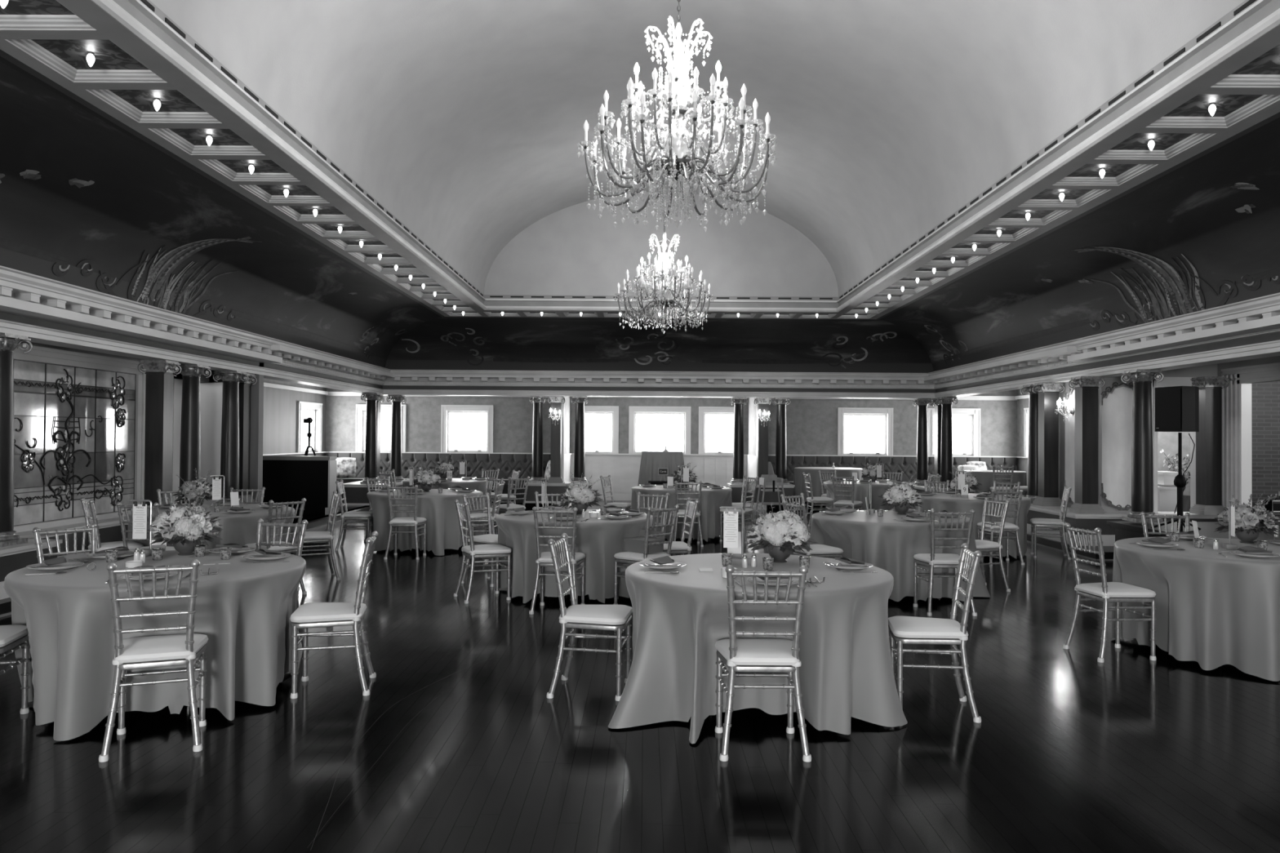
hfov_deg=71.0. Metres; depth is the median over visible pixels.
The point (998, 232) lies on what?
bulb
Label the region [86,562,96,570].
napkin ring
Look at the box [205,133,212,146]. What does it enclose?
bulb
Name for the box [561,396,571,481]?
wall
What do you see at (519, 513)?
plate
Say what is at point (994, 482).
chair
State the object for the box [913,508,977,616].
chair
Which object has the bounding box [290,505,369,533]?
step
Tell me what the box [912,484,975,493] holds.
wall
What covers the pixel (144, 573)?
napkin
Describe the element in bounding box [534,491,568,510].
chair
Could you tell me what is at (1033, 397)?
round column
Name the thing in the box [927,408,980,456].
window
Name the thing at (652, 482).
side table
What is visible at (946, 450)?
round column
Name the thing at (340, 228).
bulb
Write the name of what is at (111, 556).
cup
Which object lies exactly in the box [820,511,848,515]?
plate
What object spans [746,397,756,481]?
pilaster
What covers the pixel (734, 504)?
cushion
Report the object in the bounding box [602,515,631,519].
plate
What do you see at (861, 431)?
window
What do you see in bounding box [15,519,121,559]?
wall ledge
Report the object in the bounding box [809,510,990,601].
tablecloth
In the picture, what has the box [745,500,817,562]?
centrepiece
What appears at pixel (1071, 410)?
sconce
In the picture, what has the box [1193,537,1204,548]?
cup
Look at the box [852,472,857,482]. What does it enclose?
table number card
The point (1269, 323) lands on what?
cornice
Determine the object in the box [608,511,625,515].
napkin
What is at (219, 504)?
plate
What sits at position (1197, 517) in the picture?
wall ledge
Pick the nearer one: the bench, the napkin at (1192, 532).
the napkin at (1192, 532)
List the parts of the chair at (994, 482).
post, rail, post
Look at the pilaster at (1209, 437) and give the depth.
12.34 m
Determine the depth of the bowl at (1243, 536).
6.86 m
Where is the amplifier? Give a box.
[1264,497,1279,512]
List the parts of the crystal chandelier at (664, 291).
arm, arm, arm, arm, arm, arm, arm, arm, arm, arm, arm, glass stem, arm, arm, arm, arm, arm, arm, arm, arm, arm, arm, arm, arm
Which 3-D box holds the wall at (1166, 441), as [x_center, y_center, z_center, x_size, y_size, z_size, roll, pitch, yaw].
[7.746,0.180,14.498,2.200,2.400,0.100,0,-1,0]
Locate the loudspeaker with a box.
[1155,386,1199,431]
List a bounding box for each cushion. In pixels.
[0,624,28,647]
[88,541,143,550]
[114,633,208,662]
[128,546,175,551]
[244,541,297,551]
[289,602,366,622]
[291,531,334,540]
[336,477,363,483]
[340,511,373,517]
[389,516,426,524]
[461,543,511,554]
[468,533,497,543]
[470,513,498,519]
[484,507,497,513]
[491,493,515,498]
[491,503,524,509]
[503,479,547,484]
[536,551,585,563]
[559,604,632,625]
[604,502,631,507]
[613,551,671,561]
[663,541,691,551]
[672,509,700,515]
[715,638,799,665]
[720,507,752,512]
[732,502,754,507]
[792,544,843,554]
[806,497,833,501]
[834,500,862,505]
[888,615,968,638]
[913,553,959,564]
[975,539,1002,549]
[977,521,1018,528]
[990,486,1012,490]
[1013,485,1027,489]
[1030,518,1066,524]
[1075,582,1155,597]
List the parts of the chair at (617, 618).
post, rail, rail, rail, rail, post, seat, leg, leg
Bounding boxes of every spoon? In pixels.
[25,571,66,575]
[69,560,88,562]
[645,571,679,573]
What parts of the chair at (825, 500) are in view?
post, post, seat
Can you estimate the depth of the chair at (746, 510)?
13.42 m
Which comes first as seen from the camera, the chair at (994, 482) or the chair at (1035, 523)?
the chair at (1035, 523)
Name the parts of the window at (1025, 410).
casing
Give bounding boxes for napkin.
[42,555,66,565]
[94,546,129,554]
[130,565,165,575]
[164,502,182,506]
[215,543,248,548]
[229,506,250,511]
[254,549,281,555]
[408,489,422,493]
[513,506,524,511]
[542,504,560,507]
[555,513,573,517]
[603,505,622,508]
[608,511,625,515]
[624,508,639,512]
[649,555,674,564]
[756,570,788,580]
[826,507,839,511]
[835,556,864,564]
[838,505,852,509]
[858,480,869,482]
[906,513,926,518]
[920,490,932,493]
[976,493,991,497]
[1142,537,1170,543]
[1179,530,1199,534]
[1236,546,1271,553]
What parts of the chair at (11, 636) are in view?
seat, leg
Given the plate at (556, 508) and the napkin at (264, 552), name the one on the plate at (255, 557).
the napkin at (264, 552)
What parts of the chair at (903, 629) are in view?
leg, leg, seat, rail, post, rail, rail, rail, post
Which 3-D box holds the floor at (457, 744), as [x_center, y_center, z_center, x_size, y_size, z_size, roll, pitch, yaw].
[1.390,1.713,9.322,15.480,0.080,29.626,0,-1,0]
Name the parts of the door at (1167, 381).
casing, casing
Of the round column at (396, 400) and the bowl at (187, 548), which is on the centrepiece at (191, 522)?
the bowl at (187, 548)
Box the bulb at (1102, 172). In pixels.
[1099,167,1105,177]
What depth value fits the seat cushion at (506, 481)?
21.40 m
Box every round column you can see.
[0,333,32,546]
[173,364,211,503]
[213,370,248,505]
[360,392,382,484]
[386,395,406,481]
[528,395,546,483]
[571,395,588,483]
[729,397,747,484]
[772,397,790,484]
[912,398,933,485]
[935,396,958,488]
[1020,384,1038,503]
[1120,368,1164,522]
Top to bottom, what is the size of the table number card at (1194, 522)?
0.178 m
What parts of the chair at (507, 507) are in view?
seat, post, rail, rail, rail, post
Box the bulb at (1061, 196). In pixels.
[1058,191,1064,201]
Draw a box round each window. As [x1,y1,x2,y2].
[13,359,136,525]
[296,400,322,453]
[355,404,406,452]
[440,404,493,453]
[584,405,619,454]
[627,406,691,455]
[697,406,734,455]
[837,407,893,455]
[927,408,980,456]
[1023,407,1029,457]
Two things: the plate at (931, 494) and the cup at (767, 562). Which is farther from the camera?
the plate at (931, 494)
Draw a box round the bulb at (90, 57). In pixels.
[86,51,94,66]
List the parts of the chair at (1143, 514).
post, rail, rail, post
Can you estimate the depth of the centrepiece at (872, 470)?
16.18 m
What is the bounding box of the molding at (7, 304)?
[0,295,282,363]
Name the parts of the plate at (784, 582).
salad plate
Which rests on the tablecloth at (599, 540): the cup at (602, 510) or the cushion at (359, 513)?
the cup at (602, 510)
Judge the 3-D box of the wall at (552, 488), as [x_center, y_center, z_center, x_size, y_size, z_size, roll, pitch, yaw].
[-2.018,1.506,19.797,0.980,0.540,0.660,0,-1,0]
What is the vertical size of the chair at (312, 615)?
0.942 m
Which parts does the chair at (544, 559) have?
post, leg, rail, rail, rail, rail, seat, post, leg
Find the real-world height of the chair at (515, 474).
0.942 m
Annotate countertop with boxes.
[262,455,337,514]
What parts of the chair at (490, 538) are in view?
post, rail, rail, rail, rail, seat, post, leg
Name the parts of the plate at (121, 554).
salad plate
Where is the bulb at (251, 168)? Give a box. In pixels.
[248,163,254,173]
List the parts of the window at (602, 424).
sash, sash, pane, casing, sill, sash, casing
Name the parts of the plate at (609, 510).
salad plate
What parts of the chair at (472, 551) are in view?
post, rail, rail, post, seat, leg, leg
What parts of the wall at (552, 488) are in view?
board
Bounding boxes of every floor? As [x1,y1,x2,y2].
[0,500,1279,852]
[293,497,554,524]
[766,499,825,510]
[1106,520,1279,542]
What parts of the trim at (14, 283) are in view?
architrave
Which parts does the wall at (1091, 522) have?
board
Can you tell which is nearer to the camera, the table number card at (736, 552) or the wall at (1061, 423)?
the table number card at (736, 552)
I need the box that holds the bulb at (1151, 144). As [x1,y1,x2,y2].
[1147,138,1154,150]
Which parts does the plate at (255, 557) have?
salad plate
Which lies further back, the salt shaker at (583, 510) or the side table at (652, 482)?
the side table at (652, 482)
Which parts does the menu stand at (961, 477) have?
rod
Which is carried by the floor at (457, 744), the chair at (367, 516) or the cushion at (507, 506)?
the chair at (367, 516)
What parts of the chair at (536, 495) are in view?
post, rail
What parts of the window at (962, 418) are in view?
casing, sash, sash, pane, casing, sash, casing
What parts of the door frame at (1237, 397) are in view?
casing, casing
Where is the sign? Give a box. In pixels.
[657,467,668,481]
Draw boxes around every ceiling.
[0,0,1279,319]
[150,0,1244,297]
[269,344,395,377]
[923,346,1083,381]
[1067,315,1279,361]
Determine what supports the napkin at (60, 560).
on the plate at (68, 565)
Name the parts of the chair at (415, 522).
post, leg, rail, rail, rail, rail, seat, post, leg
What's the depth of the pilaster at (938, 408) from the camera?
19.45 m
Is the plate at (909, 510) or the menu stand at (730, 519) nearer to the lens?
the menu stand at (730, 519)
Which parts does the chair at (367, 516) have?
post, post, seat, leg, leg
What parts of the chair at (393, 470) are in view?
post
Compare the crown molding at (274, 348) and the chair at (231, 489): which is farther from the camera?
the crown molding at (274, 348)
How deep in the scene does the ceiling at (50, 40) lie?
7.46 m
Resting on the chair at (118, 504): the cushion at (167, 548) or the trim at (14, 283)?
the cushion at (167, 548)
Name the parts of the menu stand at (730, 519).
rod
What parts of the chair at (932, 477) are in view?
post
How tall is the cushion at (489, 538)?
0.061 m
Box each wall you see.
[0,538,62,599]
[13,342,212,526]
[105,502,267,541]
[212,362,263,502]
[262,377,326,456]
[325,387,1017,456]
[338,480,402,505]
[524,481,571,507]
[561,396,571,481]
[570,453,746,500]
[727,483,795,510]
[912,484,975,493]
[1016,388,1029,495]
[1026,503,1129,546]
[1058,381,1075,506]
[1097,364,1217,512]
[1157,431,1190,494]
[1217,355,1279,383]
[1251,381,1279,506]
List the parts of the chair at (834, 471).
post, rail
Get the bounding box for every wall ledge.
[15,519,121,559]
[1121,512,1220,521]
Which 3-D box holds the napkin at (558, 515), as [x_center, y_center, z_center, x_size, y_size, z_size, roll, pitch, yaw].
[-0.698,0.823,8.365,0.170,0.037,0.105,1,-1,-12]
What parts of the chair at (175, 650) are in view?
post, leg, rail, rail, rail, rail, seat, post, leg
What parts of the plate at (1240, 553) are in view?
salad plate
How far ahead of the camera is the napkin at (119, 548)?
5.61 m
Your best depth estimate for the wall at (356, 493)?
18.52 m
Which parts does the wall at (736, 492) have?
board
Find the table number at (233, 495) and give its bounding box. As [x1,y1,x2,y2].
[230,492,239,508]
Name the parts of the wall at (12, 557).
board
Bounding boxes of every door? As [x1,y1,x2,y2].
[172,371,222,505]
[1151,377,1195,513]
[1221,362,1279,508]
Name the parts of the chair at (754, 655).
leg, post, seat, rail, rail, rail, rail, leg, post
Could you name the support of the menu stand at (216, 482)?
on the tablecloth at (239, 529)
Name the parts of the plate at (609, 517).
salad plate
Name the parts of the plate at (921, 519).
salad plate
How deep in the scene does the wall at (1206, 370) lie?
12.66 m
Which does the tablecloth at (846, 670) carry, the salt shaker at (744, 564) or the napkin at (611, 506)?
the salt shaker at (744, 564)
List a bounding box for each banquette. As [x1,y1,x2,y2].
[325,452,550,497]
[768,455,1017,484]
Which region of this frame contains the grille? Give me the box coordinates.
[1155,388,1181,429]
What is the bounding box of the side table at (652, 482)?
[648,480,667,484]
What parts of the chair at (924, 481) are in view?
post, rail, post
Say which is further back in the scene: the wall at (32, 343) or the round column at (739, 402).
the round column at (739, 402)
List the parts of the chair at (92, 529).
post, rail, rail, post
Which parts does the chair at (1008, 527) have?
leg, post, seat, rail, rail, leg, rail, post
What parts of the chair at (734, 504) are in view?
post, post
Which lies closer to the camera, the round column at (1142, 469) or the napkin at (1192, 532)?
the napkin at (1192, 532)
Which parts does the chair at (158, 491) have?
post, rail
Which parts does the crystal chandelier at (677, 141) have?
bulb, bulb, bulb, bulb, arm, arm, bulb, arm, arm, arm, arm, bulb, bulb, arm, arm, arm, arm, arm, bulb, arm, arm, arm, arm, arm, bulb, arm, bulb, arm, glass stem, chain, arm, arm, arm, arm, bulb, bulb, arm, arm, bulb, arm, arm, arm, arm, arm, bulb, arm, arm, bulb, bulb, arm, arm, bulb, arm, arm, arm, bulb, bulb, bulb, bulb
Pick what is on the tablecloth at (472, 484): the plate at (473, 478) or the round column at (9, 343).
the plate at (473, 478)
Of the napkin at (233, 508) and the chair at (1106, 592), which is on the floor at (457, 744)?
the chair at (1106, 592)
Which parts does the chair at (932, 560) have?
leg, post, seat, rail, rail, rail, rail, leg, post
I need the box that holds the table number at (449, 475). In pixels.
[446,471,452,480]
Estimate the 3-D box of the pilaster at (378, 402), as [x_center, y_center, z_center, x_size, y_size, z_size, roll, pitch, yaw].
[-5.821,0.257,19.637,0.374,1.900,0.374,0,-1,0]
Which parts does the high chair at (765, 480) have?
leg, arm panel, leg, rail, seat, rail, leg, arm panel, leg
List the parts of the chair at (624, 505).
post, post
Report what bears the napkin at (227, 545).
on the plate at (234, 550)
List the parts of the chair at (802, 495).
post, rail, post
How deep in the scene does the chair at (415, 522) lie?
11.29 m
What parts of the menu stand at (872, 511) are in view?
rod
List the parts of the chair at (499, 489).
leg, seat, post, post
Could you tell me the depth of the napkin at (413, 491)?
11.88 m
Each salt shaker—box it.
[133,547,139,560]
[139,549,145,563]
[581,509,585,517]
[742,554,747,568]
[751,553,756,567]
[1213,538,1218,549]
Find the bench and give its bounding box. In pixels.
[1272,512,1279,518]
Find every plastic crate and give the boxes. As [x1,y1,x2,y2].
[1157,471,1177,484]
[1157,485,1177,511]
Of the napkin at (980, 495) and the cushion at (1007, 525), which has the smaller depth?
the cushion at (1007, 525)
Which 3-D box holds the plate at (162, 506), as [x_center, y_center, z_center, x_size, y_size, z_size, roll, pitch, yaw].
[-4.919,0.844,9.454,0.281,0.022,0.281,0,-1,20]
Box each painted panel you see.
[1063,384,1075,504]
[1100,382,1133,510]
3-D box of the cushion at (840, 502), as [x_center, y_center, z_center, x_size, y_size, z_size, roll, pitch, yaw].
[3.515,1.288,15.217,0.430,0.061,0.410,0,-1,32]
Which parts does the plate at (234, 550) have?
salad plate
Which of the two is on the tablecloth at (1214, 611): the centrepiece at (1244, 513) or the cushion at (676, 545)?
the centrepiece at (1244, 513)
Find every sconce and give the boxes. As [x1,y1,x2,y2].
[549,408,561,425]
[757,409,771,425]
[1054,397,1074,422]
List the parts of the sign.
frame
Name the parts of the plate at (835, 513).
salad plate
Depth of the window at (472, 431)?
22.17 m
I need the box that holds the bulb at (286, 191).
[284,187,288,197]
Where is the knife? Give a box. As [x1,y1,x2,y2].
[24,573,48,574]
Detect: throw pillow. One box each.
[335,457,355,478]
[544,460,550,479]
[768,462,773,474]
[957,465,978,473]
[966,461,986,470]
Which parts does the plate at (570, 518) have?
salad plate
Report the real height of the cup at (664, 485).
0.069 m
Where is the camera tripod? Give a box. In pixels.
[303,417,315,456]
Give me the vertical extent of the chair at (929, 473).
0.942 m
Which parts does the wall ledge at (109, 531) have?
board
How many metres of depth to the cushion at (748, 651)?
4.43 m
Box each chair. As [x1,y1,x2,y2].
[0,624,30,714]
[31,523,97,563]
[80,497,143,554]
[98,559,208,762]
[115,502,175,551]
[156,488,189,507]
[229,487,265,505]
[244,497,306,594]
[255,518,307,646]
[289,531,377,698]
[291,490,342,580]
[334,479,373,551]
[363,476,390,542]
[377,471,392,488]
[381,469,395,489]
[383,484,426,559]
[453,499,511,604]
[461,492,497,586]
[465,480,505,545]
[481,468,499,504]
[484,477,503,534]
[491,469,519,506]
[491,476,529,533]
[528,506,585,614]
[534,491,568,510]
[546,533,632,701]
[600,475,631,511]
[613,504,679,604]
[636,491,669,532]
[661,497,698,555]
[671,480,703,546]
[715,564,811,762]
[720,479,758,543]
[732,475,758,523]
[755,474,785,515]
[780,493,809,545]
[782,500,843,559]
[802,472,833,526]
[818,470,835,511]
[831,475,862,510]
[883,471,903,481]
[888,542,982,723]
[906,475,941,504]
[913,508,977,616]
[923,480,949,493]
[926,472,938,493]
[975,497,1010,591]
[977,488,1024,564]
[990,465,1013,491]
[993,480,1020,494]
[1013,485,1027,497]
[1030,485,1071,559]
[1062,522,1156,662]
[1140,511,1190,537]
[1273,515,1279,540]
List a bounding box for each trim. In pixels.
[0,265,1279,399]
[13,343,146,533]
[91,0,1279,312]
[262,451,1027,457]
[263,382,1029,400]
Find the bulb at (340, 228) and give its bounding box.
[337,225,342,233]
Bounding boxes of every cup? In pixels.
[104,550,118,562]
[151,547,164,559]
[194,545,206,556]
[213,505,221,511]
[219,547,231,559]
[438,488,443,493]
[548,506,555,514]
[600,507,606,515]
[662,483,666,488]
[720,553,733,565]
[762,557,773,570]
[799,555,810,568]
[876,509,883,516]
[924,510,930,517]
[1169,532,1180,542]
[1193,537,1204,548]
[1256,540,1268,551]
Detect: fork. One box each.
[253,561,288,563]
[842,571,877,573]
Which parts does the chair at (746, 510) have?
leg, seat, post, post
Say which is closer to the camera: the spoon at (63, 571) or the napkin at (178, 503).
the spoon at (63, 571)
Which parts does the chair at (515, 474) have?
seat, post, post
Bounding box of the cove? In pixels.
[0,56,1279,373]
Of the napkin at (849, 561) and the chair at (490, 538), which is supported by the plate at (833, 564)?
the napkin at (849, 561)
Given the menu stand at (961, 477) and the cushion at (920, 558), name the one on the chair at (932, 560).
the cushion at (920, 558)
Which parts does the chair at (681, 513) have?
post, seat, rail, rail, leg, post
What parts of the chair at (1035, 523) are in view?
leg, leg, seat, post, post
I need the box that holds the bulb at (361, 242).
[359,240,363,247]
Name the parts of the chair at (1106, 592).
post, rail, rail, rail, rail, post, seat, leg, leg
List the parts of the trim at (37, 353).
casing, casing, casing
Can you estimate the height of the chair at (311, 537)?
0.942 m
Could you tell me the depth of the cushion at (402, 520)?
11.31 m
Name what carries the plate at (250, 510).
on the tablecloth at (239, 529)
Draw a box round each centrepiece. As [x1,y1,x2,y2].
[150,492,225,555]
[171,467,217,507]
[410,462,443,492]
[431,456,457,478]
[560,472,603,514]
[671,462,697,486]
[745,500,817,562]
[862,459,886,482]
[878,475,923,514]
[947,465,980,495]
[1214,493,1279,543]
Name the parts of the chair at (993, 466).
post, rail, post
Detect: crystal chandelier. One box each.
[577,0,777,231]
[613,150,713,333]
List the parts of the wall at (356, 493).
board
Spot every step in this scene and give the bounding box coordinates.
[0,597,11,617]
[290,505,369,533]
[1026,533,1114,560]
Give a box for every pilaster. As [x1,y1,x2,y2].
[137,360,181,507]
[238,373,257,504]
[363,395,384,481]
[547,395,564,483]
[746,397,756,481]
[753,397,772,484]
[931,398,942,476]
[1031,382,1064,506]
[1067,376,1105,514]
[1189,376,1229,515]
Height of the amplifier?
0.192 m
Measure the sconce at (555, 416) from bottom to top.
0.388 m
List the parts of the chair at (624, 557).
leg, seat, post, rail, rail, rail, rail, post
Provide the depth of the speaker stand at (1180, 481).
10.44 m
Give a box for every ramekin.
[124,560,142,568]
[589,511,598,517]
[720,567,737,578]
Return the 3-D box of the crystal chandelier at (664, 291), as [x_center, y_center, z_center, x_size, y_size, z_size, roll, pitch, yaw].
[0.386,-2.938,14.234,1.528,2.954,1.529,0,-1,15]
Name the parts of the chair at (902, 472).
rail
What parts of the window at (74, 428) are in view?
glass pane, glass pane, glass pane, glass pane, glass pane, glass pane, glass pane, glass pane, glass pane, glass pane, glass pane, glass pane, glass pane, glass pane, glass pane, glass pane, glass pane, glass pane, glass pane, glass pane, glass pane, glass pane, glass pane, glass pane, glass pane, glass pane, glass pane, glass pane, glass pane, glass pane, glass pane, glass pane, glass pane, glass pane, glass pane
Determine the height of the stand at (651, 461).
1.260 m
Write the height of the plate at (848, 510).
0.023 m
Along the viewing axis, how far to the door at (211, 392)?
12.80 m
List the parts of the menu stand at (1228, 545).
rod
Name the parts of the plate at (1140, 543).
salad plate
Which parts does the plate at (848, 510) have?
salad plate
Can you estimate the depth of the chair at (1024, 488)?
18.15 m
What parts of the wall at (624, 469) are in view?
panel, panel, panel, skirting, panel, panel, panel, panel, chair rail, panel, panel, panel, panel, panel, panel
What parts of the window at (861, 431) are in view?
casing, sash, sash, sash, pane, casing, sash, casing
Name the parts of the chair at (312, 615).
leg, leg, seat, post, rail, rail, post, rail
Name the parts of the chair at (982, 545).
post, seat, rail, rail, rail, rail, post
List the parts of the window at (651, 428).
casing, sash, sill, sash, pane, casing, sash, casing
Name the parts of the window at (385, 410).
casing, sash, casing, sash, pane, sash, casing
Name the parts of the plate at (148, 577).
salad plate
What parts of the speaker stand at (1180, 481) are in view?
leg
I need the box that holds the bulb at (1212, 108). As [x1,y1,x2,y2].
[1208,102,1216,115]
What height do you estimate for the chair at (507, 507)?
0.942 m
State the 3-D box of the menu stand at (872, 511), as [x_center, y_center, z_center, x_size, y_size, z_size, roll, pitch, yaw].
[2.423,0.733,9.438,0.070,0.354,0.202,0,-1,22]
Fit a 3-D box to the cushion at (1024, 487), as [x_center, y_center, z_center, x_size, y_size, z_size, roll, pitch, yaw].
[7.861,1.245,18.239,0.430,0.061,0.410,1,-1,-30]
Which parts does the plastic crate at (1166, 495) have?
lid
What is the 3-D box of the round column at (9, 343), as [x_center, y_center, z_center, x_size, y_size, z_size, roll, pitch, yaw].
[-5.797,0.118,8.117,0.374,1.900,0.374,0,-1,0]
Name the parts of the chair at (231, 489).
rail, rail, post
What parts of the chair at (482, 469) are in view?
post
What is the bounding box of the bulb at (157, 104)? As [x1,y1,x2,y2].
[153,97,160,111]
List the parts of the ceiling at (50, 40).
painted panel, coffer moulding, coffer moulding, painted panel, coffer moulding, painted panel, coffer moulding, painted panel, coffer moulding, painted panel, coffer moulding, painted panel, coffer moulding, painted panel, coffer moulding, painted panel, coffer moulding, painted panel, coffer moulding, painted panel, coffer moulding, painted panel, coffer moulding, painted panel, coffer moulding, painted panel, coffer moulding, painted panel, coffer moulding, painted panel, coffer moulding, painted panel, coffer moulding, coffer moulding, coffer moulding, painted panel, coffer moulding, coffer moulding, coffer moulding, coffer moulding, coffer moulding, painted panel, coffer moulding, coffer moulding, painted panel, coffer moulding, painted panel, coffer moulding, painted panel, coffer moulding, painted panel, coffer moulding, painted panel, coffer moulding, painted panel, coffer moulding, painted panel, coffer moulding, painted panel, coffer moulding, painted panel, coffer moulding, painted panel, coffer moulding, painted panel, coffer moulding, painted panel, coffer moulding, painted panel, coffer moulding, painted panel, coffer moulding, coffer moulding, painted panel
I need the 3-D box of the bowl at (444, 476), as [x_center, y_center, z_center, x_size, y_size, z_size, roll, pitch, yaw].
[-3.519,0.898,16.114,0.168,0.104,0.168,0,-1,0]
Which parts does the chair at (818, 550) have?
post, rail, post, seat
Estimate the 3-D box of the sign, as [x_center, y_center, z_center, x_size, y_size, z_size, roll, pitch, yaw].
[0.437,0.913,16.984,0.190,0.252,0.026,0,-1,0]
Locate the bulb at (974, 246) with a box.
[972,243,976,250]
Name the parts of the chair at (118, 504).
post, rail, rail, rail, rail, post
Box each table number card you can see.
[667,476,673,488]
[727,532,741,558]
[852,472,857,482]
[865,497,870,515]
[960,484,968,497]
[1191,520,1199,544]
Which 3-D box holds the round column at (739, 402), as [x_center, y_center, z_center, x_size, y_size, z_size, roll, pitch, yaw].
[2.170,0.314,19.734,0.374,1.900,0.374,0,-1,0]
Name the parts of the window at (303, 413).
casing, pane, sash, casing, sash, casing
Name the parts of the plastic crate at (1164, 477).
lid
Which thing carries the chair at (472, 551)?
on the floor at (457, 744)
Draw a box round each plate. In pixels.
[26,561,84,571]
[86,551,133,559]
[118,571,177,581]
[158,504,187,508]
[208,546,255,554]
[215,502,243,505]
[224,509,254,513]
[242,552,291,560]
[257,505,286,508]
[374,488,395,492]
[404,492,426,494]
[448,488,467,490]
[456,489,475,492]
[472,478,486,479]
[505,511,533,515]
[538,507,564,510]
[550,516,579,520]
[599,508,624,512]
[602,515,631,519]
[619,511,645,515]
[639,484,656,486]
[639,561,686,569]
[706,486,724,488]
[746,576,799,586]
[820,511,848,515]
[825,561,873,570]
[840,508,858,512]
[890,508,917,512]
[901,517,930,521]
[918,493,937,495]
[935,515,963,517]
[941,491,959,493]
[973,496,995,499]
[979,492,996,494]
[1003,495,1023,497]
[1134,541,1178,547]
[1165,534,1207,540]
[1229,551,1279,558]
[1266,539,1279,545]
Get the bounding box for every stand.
[128,499,151,555]
[209,475,231,509]
[408,466,413,490]
[458,459,470,479]
[540,478,548,513]
[637,451,684,486]
[680,465,690,485]
[719,506,751,565]
[868,479,875,513]
[875,462,887,483]
[951,471,966,497]
[1151,432,1200,531]
[1222,500,1238,550]
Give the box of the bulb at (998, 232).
[996,228,1001,236]
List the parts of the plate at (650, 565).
salad plate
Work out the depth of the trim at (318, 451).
21.93 m
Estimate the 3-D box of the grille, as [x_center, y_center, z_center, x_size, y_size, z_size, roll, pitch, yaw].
[6.124,-0.201,10.415,0.008,0.460,0.350,1,-1,-16]
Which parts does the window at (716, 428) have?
casing, sash, sill, casing, sash, sash, pane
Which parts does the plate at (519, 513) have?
salad plate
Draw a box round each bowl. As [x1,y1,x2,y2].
[171,537,198,555]
[188,497,204,507]
[420,484,432,492]
[439,473,446,478]
[572,502,588,514]
[767,543,793,562]
[868,475,877,482]
[893,503,909,514]
[1235,528,1259,543]
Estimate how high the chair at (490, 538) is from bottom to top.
0.942 m
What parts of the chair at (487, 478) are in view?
post, rail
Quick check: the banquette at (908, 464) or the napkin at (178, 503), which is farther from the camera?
the banquette at (908, 464)
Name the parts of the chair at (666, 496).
post, rail, rail, post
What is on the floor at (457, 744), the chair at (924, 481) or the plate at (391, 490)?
the chair at (924, 481)
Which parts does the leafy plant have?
pot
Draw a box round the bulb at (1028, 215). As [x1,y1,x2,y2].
[1025,211,1030,220]
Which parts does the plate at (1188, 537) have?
salad plate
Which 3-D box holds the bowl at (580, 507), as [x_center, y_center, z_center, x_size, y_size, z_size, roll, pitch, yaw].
[-0.605,0.833,9.095,0.168,0.104,0.168,0,-1,0]
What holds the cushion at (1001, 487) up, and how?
on the chair at (993, 466)
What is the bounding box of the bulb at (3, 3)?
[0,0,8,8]
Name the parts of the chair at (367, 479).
post, rail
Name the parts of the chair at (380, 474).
post, post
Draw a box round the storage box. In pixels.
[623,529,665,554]
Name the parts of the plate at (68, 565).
salad plate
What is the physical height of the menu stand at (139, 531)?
0.354 m
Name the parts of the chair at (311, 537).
seat, post, post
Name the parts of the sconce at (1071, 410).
plate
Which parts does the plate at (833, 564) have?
salad plate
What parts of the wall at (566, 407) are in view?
corner post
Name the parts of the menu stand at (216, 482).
rod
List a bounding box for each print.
[133,510,145,528]
[724,517,737,542]
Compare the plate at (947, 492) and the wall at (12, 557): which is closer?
the wall at (12, 557)
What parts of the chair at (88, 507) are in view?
rail, post, post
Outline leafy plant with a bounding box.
[1160,448,1190,511]
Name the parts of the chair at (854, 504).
post, rail, rail, rail, seat, post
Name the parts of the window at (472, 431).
casing, sash, casing, sash, pane, sash, sash, casing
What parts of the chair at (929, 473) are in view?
post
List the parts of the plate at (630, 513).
salad plate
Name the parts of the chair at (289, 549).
post, rail, rail, seat, rail, post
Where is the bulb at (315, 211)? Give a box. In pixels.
[312,208,317,216]
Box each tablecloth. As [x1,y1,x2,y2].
[3,549,306,741]
[126,504,294,549]
[366,488,484,555]
[402,478,493,507]
[495,509,653,603]
[608,553,907,743]
[631,484,732,542]
[793,466,862,503]
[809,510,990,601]
[823,480,913,511]
[908,493,1031,559]
[964,470,1026,497]
[1111,537,1279,681]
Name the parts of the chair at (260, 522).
post, rail, rail, post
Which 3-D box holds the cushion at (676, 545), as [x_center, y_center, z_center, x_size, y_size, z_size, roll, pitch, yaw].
[0.287,1.190,8.984,0.410,0.061,0.430,1,-1,-10]
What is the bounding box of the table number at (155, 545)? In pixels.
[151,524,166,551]
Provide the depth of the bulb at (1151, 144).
7.19 m
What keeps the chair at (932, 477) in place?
on the floor at (457, 744)
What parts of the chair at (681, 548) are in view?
seat, post, rail, post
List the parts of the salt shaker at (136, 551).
lid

